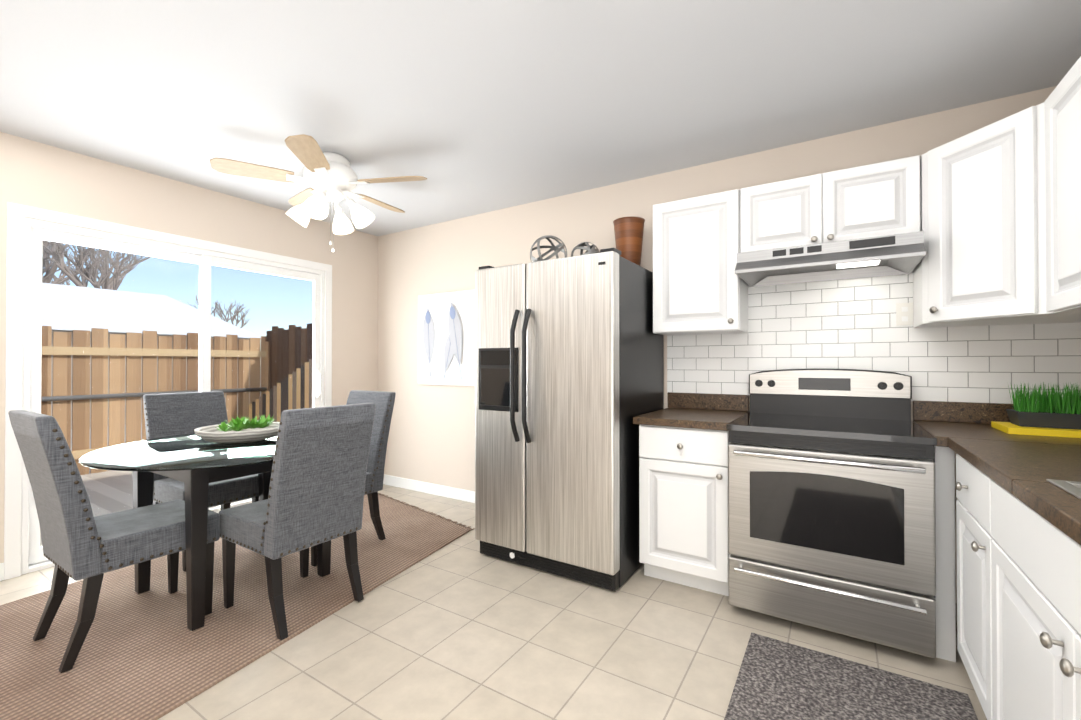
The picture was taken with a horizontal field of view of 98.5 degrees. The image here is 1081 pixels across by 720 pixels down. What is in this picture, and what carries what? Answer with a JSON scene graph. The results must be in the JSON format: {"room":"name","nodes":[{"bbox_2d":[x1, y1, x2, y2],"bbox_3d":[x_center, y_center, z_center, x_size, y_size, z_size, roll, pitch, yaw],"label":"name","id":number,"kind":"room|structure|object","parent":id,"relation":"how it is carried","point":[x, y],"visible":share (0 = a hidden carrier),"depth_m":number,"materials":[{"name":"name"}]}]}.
{"room":"kitchen","nodes":[
{"label":"kitchen","id":0,"kind":"room"},
{"bbox_2d":[0,132,377,574],"bbox_3d":[-3.048,0.007,2.447,0.100,2.500,5.200,0,0,32],"label":"wall","id":1,"kind":"structure","parent":0,"point":[41,175],"depth_m":3.30,"materials":[{"name":"beige paint"}]},
{"bbox_2d":[0,563,3,580],"bbox_3d":[-3.656,1.142,1.373,0.013,0.095,2.748,0,0,32],"label":"baseboard","id":2,"kind":"structure","parent":1,"relation":"attached to","point":[1,564],"depth_m":2.52,"materials":[{"name":"white wood"}]},
{"bbox_2d":[4,202,331,579],"bbox_3d":[-2.430,0.172,3.381,0.142,2.062,1.944,0,0,32],"label":"door frame","id":3,"kind":"structure","parent":1,"relation":"attached to","point":[23,548],"depth_m":2.75,"materials":[{"name":"white wood"}]},
{"bbox_2d":[0,484,986,719],"bbox_3d":[-0.979,1.218,1.126,4.800,0.060,5.200,0,0,32],"label":"floor","id":4,"kind":"structure","parent":0,"point":[462,628],"depth_m":1.90,"materials":[{"name":"tile"}]},
{"bbox_2d":[0,493,474,719],"bbox_3d":[-1.543,1.192,2.622,1.554,0.010,2.972,0,0,27],"label":"dining rug","id":5,"kind":"object","parent":4,"relation":"on","point":[148,655],"visible":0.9,"depth_m":2.06,"materials":[{"name":"fabric"}]},
{"bbox_2d":[8,410,219,672],"bbox_3d":[-1.852,0.695,2.058,0.451,0.972,0.609,0,0,32],"label":"chair","id":6,"kind":"object","parent":5,"relation":"on","point":[80,541],"visible":0.92,"depth_m":1.85,"materials":[{"name":"fabric"}]},
{"bbox_2d":[143,391,258,570],"bbox_3d":[-2.112,0.701,2.926,0.609,0.972,0.451,0,0,32],"label":"chair","id":7,"kind":"object","parent":5,"relation":"on","point":[166,415],"visible":0.4,"depth_m":2.91,"materials":[{"name":"fabric"}]},
{"bbox_2d":[79,433,330,630],"bbox_3d":[-1.619,0.815,2.482,1.200,0.741,1.200,0,0,32],"label":"table","id":8,"kind":"object","parent":5,"relation":"on","point":[196,465],"visible":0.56,"depth_m":2.14,"materials":[{"name":"black wood"}]},
{"bbox_2d":[194,414,279,442],"bbox_3d":[-1.641,0.373,2.571,0.437,0.140,0.437,0,0,32],"label":"bowl","id":9,"kind":"object","parent":8,"relation":"on","point":[241,430],"visible":0.98,"depth_m":2.47,"materials":[{"name":"ceramic"}]},
{"bbox_2d":[219,403,375,639],"bbox_3d":[-1.177,0.697,2.257,0.609,0.972,0.451,0,0,32],"label":"chair","id":10,"kind":"object","parent":5,"relation":"on","point":[317,480],"visible":1,"depth_m":2.10,"materials":[{"name":"fabric"}]},
{"bbox_2d":[311,390,395,565],"bbox_3d":[-1.325,0.702,3.012,0.451,0.972,0.609,0,0,32],"label":"chair","id":11,"kind":"object","parent":5,"relation":"on","point":[383,401],"visible":0.21,"depth_m":3.06,"materials":[{"name":"fabric"}]},
{"bbox_2d":[475,248,663,590],"bbox_3d":[0.182,0.308,2.906,0.916,1.760,0.901,0,0,32],"label":"fridge","id":12,"kind":"object","parent":4,"relation":"on","point":[569,368],"visible":1,"depth_m":2.56,"materials":[{"name":"silver metal"}]},
{"bbox_2d":[530,235,566,261],"bbox_3d":[0.052,-0.681,3.008,0.243,0.243,0.230,0,0,8],"label":"decorative sphere","id":13,"kind":"object","parent":12,"relation":"on","point":[556,248],"depth_m":2.97,"materials":[{"name":"silver metal"}]},
{"bbox_2d":[571,242,599,256],"bbox_3d":[0.283,-0.652,2.944,0.184,0.187,0.184,0,0,11],"label":"decorative sphere","id":14,"kind":"object","parent":12,"relation":"on","point":[590,249],"depth_m":2.89,"materials":[{"name":"silver metal"}]},
{"bbox_2d":[613,216,644,265],"bbox_3d":[0.576,-0.723,3.031,0.206,0.360,0.206,0,0,32],"label":"decorative vase","id":15,"kind":"object","parent":12,"relation":"on","point":[628,231],"visible":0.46,"depth_m":2.96,"materials":[{"name":"brown wood"}]},
{"bbox_2d":[639,425,729,595],"bbox_3d":[0.880,0.773,2.640,0.462,0.850,0.648,0,0,32],"label":"base cabinet","id":16,"kind":"object","parent":4,"relation":"on","point":[683,506],"visible":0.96,"depth_m":2.39,"materials":[{"name":"white wood"}]},
{"bbox_2d":[633,392,748,430],"bbox_3d":[0.876,0.278,2.658,0.489,0.140,0.634,0,0,32],"label":"countertop","id":17,"kind":"structure","parent":16,"relation":"on","point":[684,410],"depth_m":2.74,"materials":[{"name":"stone"}]},
{"bbox_2d":[726,368,936,657],"bbox_3d":[1.366,0.620,2.251,0.760,1.151,0.756,0,0,32],"label":"range","id":18,"kind":"object","parent":4,"relation":"on","point":[831,504],"visible":1,"depth_m":2.00,"materials":[{"name":"silver metal"}]},
{"bbox_2d":[724,633,977,719],"bbox_3d":[0.524,1.178,0.747,0.705,0.012,2.570,0,0,32],"label":"kitchen rug","id":19,"kind":"object","parent":4,"relation":"on","point":[778,680],"visible":0.98,"depth_m":1.65,"materials":[{"name":"grey carpet"}]},
{"bbox_2d":[933,445,955,661],"bbox_3d":[1.772,0.769,2.106,0.060,0.850,0.595,0,0,32],"label":"base cabinet","id":20,"kind":"object","parent":4,"relation":"on","point":[944,462],"visible":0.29,"depth_m":1.85,"materials":[{"name":"white wood"}]},
{"bbox_2d":[913,400,948,446],"bbox_3d":[1.746,0.274,2.105,0.029,0.140,0.638,0,0,32],"label":"countertop","id":21,"kind":"structure","parent":20,"relation":"on","point":[924,412],"depth_m":2.32,"materials":[{"name":"stone"}]},
{"bbox_2d":[955,454,982,708],"bbox_3d":[1.477,0.766,1.576,0.040,0.850,0.535,0,0,32],"label":"base cabinet","id":22,"kind":"object","parent":4,"relation":"on","point":[969,479],"depth_m":1.57,"materials":[{"name":"white wood"}]},
{"bbox_2d":[937,401,1080,544],"bbox_3d":[1.273,0.265,0.770,0.603,0.140,3.399,0,0,32],"label":"countertop","id":23,"kind":"structure","parent":22,"relation":"on","point":[1022,468],"depth_m":1.45,"materials":[{"name":"stone"}]},
{"bbox_2d":[991,421,1080,437],"bbox_3d":[2.123,0.290,1.919,0.337,0.025,0.250,0,0,32],"label":"tray","id":24,"kind":"object","parent":23,"relation":"on","point":[1008,427],"visible":0.78,"depth_m":1.87,"materials":[{"name":"yellow plastic"}]},
{"bbox_2d":[1006,382,1080,429],"bbox_3d":[2.146,0.181,1.918,0.308,0.190,0.162,0,0,32],"label":"pot","id":25,"kind":"object","parent":24,"relation":"on","point":[1053,409],"visible":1,"depth_m":1.91,"materials":[{"name":"grey"}]},
{"bbox_2d":[1046,479,1080,499],"bbox_3d":[1.219,0.378,0.686,0.450,0.180,0.800,0,0,32],"label":"sink","id":26,"kind":"object","parent":23,"relation":"in","point":[1073,488],"visible":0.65,"depth_m":1.08,"materials":[{"name":"metal"}]},
{"bbox_2d":[983,473,1080,719],"bbox_3d":[1.031,0.761,0.873,0.040,0.850,1.130,0,0,32],"label":"base cabinet","id":27,"kind":"object","parent":4,"relation":"on","point":[1019,605],"depth_m":1.10,"materials":[{"name":"white wood"}]},
{"bbox_2d":[0,0,1080,235],"bbox_3d":[-0.979,-1.292,1.144,5.000,0.080,5.400,0,0,32],"label":"ceiling","id":28,"kind":"structure","parent":0,"point":[466,108],"depth_m":2.08,"materials":[{"name":"grey paint"}]},
{"bbox_2d":[210,134,426,251],"bbox_3d":[-1.289,-0.955,2.904,1.175,0.569,1.156,0,0,32],"label":"ceiling fan","id":29,"kind":"object","parent":28,"relation":"hanging from","point":[330,176],"visible":1,"depth_m":2.77,"materials":[{"name":"white"}]},
{"bbox_2d":[378,86,1056,602],"bbox_3d":[0.441,0.013,3.373,5.000,2.500,0.100,0,0,32],"label":"wall","id":30,"kind":"structure","parent":0,"point":[432,434],"depth_m":3.75,"materials":[{"name":"beige paint"}]},
{"bbox_2d":[383,474,474,502],"bbox_3d":[-0.790,1.161,4.076,1.960,0.095,0.016,0,0,32],"label":"baseboard","id":31,"kind":"structure","parent":30,"relation":"attached to","point":[441,490],"depth_m":4.20,"materials":[{"name":"white wood"}]},
{"bbox_2d":[418,289,474,385],"bbox_3d":[-0.828,-0.186,4.090,0.690,0.810,0.045,0,0,32],"label":"wall art","id":32,"kind":"object","parent":30,"relation":"attached to","point":[446,338],"visible":1,"depth_m":4.07,"materials":[{"name":"white paper"}]},
{"bbox_2d":[653,189,747,335],"bbox_3d":[0.951,-0.548,2.784,0.487,0.775,0.352,0,0,32],"label":"upper cabinet","id":33,"kind":"object","parent":30,"relation":"attached to","point":[700,286],"visible":0.96,"depth_m":2.65,"materials":[{"name":"white wood"}]},
{"bbox_2d":[740,155,920,252],"bbox_3d":[1.485,-0.748,2.447,0.770,0.380,0.352,0,0,32],"label":"upper cabinet","id":34,"kind":"object","parent":30,"relation":"attached to","point":[874,200],"visible":0.88,"depth_m":2.30,"materials":[{"name":"white wood"}]},
{"bbox_2d":[735,231,925,286],"bbox_3d":[1.441,-0.497,2.377,0.756,0.116,0.499,0,0,32],"label":"range hood","id":35,"kind":"object","parent":34,"relation":"attached to","point":[894,254],"visible":1,"depth_m":2.28,"materials":[{"name":"metal"}]},
{"bbox_2d":[667,271,1080,403],"bbox_3d":[1.636,-0.175,2.552,1.900,0.775,0.008,0,0,32],"label":"wall tile","id":36,"kind":"structure","parent":30,"relation":"attached to","point":[843,324],"depth_m":2.47,"materials":[{"name":"white tile"}]},
{"bbox_2d":[896,302,912,325],"bbox_3d":[1.872,-0.236,2.392,0.070,0.115,0.008,0,0,32],"label":"outlet","id":37,"kind":"object","parent":36,"relation":"attached to","point":[904,313],"visible":1,"depth_m":2.39,"materials":[{"name":"white plastic"}]},
{"bbox_2d":[913,102,1080,327],"bbox_3d":[2.005,-0.554,1.952,0.629,0.775,0.629,0,0,32],"label":"upper cabinet","id":38,"kind":"object","parent":30,"relation":"attached to","point":[983,216],"visible":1,"depth_m":1.87,"materials":[{"name":"white wood"}]},
{"bbox_3d":[1.090,-0.012,-0.177,0.100,2.500,5.200,0,0,32],"label":"wall","id":39,"kind":"structure","parent":0,"visible":0},
{"bbox_2d":[1045,56,1080,312],"bbox_3d":[1.836,-0.558,1.399,0.322,0.774,0.481,0,0,32],"label":"upper cabinet","id":40,"kind":"object","parent":39,"relation":"attached to","point":[1063,181],"visible":1,"depth_m":1.52,"materials":[{"name":"white wood"}]},
{"label":"outside","id":41,"kind":"structure","parent":0,"visible":0},
{"bbox_2d":[71,374,260,473],"bbox_3d":[-26.989,1.557,20.700,59.900,0.140,120.000,0,0,32],"label":"ground","id":42,"kind":"structure","parent":41,"point":[125,433],"depth_m":8.64,"materials":[{"name":"grey"}]},
{"bbox_2d":[40,470,250,545],"bbox_3d":[-5.065,1.300,2.225,3.080,0.110,8.280,0,0,32],"label":"deck","id":43,"kind":"object","parent":42,"relation":"on","point":[110,498],"depth_m":4.46,"materials":[{"name":"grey wood"}]},
{"bbox_2d":[42,283,260,427],"bbox_3d":[-22.470,-0.756,1.982,14.400,4.300,33.800,0,0,32],"label":"house","id":44,"kind":"structure","parent":42,"relation":"on","point":[92,307],"depth_m":11.79,"materials":[{"name":"beige"}]},
{"bbox_2d":[41,323,312,474],"bbox_3d":[-5.325,0.414,2.047,3.120,1.880,9.690,0,0,32],"label":"fence","id":45,"kind":"object","parent":42,"relation":"on","point":[99,363],"depth_m":5.69,"materials":[{"name":"brown wood"}]},
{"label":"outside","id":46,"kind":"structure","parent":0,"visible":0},
{"bbox_2d":[42,240,249,327],"bbox_3d":[-23.360,-3.270,23.202,11.046,9.229,12.920,0,0,32],"label":"tree","id":47,"kind":"object","parent":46,"point":[49,275],"depth_m":21.82,"materials":[{"name":"beige plant"}]}
]}

